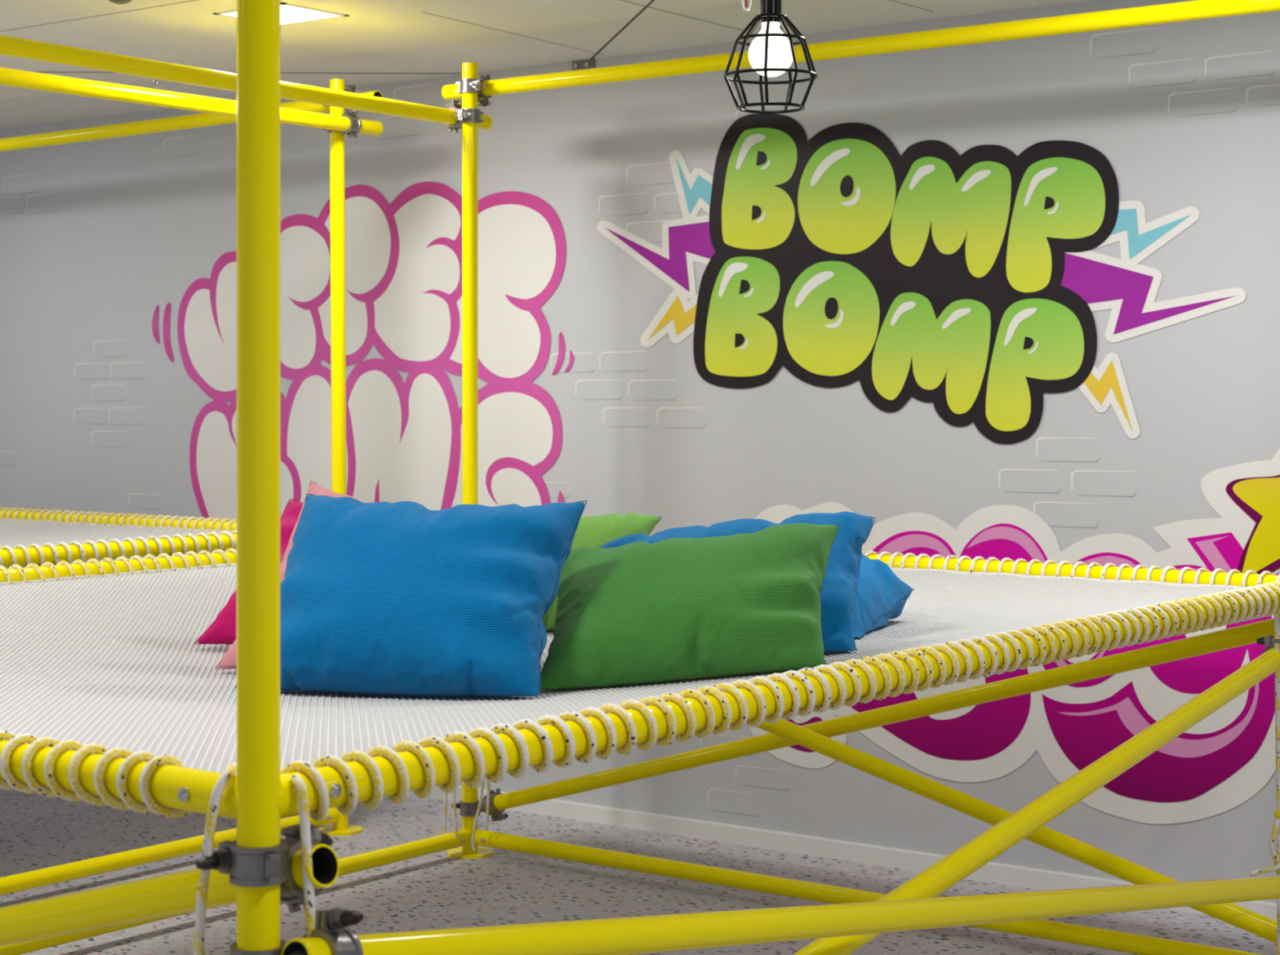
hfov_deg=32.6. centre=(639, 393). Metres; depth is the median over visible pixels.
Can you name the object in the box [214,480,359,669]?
cushion
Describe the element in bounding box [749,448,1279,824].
graffiti
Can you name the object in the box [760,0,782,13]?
socket
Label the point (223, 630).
cushion
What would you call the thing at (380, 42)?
ceiling
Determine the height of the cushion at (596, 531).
0.249 m
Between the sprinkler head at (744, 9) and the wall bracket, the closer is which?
the sprinkler head at (744, 9)
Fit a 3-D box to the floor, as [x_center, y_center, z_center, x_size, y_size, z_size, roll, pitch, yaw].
[-3.345,1.464,3.037,23.000,0.100,10.801,0,0,37]
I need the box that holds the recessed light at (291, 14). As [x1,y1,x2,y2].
[213,2,349,26]
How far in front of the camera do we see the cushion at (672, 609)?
3.85 m
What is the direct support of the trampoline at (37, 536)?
on the floor
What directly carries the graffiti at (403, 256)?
attached to the wall
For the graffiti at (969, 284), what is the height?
1.022 m
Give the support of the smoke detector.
attached to the ceiling
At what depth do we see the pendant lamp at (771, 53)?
3.81 m
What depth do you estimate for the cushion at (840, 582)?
4.24 m
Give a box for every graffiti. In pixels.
[151,181,573,551]
[597,113,1245,444]
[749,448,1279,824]
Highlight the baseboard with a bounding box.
[408,785,1276,920]
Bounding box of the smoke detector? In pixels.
[108,0,132,4]
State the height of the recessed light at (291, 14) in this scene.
0.003 m
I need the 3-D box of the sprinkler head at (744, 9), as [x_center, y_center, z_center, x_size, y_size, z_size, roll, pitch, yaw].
[0.247,-1.000,5.100,0.060,0.217,0.060,0,0,37]
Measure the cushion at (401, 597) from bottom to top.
0.334 m
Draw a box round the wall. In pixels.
[0,0,1279,903]
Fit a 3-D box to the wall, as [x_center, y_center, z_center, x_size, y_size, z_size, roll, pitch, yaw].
[-0.120,0.153,7.293,23.000,2.522,0.121,0,0,37]
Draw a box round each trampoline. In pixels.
[0,0,1279,954]
[0,66,382,895]
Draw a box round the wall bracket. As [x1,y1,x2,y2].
[571,57,595,70]
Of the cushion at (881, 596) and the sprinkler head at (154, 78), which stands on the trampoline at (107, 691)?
the cushion at (881, 596)
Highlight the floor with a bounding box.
[0,788,1276,954]
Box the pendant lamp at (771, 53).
[723,0,817,113]
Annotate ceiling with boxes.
[0,0,1088,128]
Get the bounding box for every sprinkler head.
[153,78,157,86]
[741,0,751,11]
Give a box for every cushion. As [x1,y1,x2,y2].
[194,498,302,644]
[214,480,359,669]
[235,493,586,696]
[540,523,839,690]
[542,512,662,630]
[597,511,875,652]
[853,553,914,638]
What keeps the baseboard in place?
attached to the wall
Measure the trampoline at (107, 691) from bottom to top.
2.430 m
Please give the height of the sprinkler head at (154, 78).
0.068 m

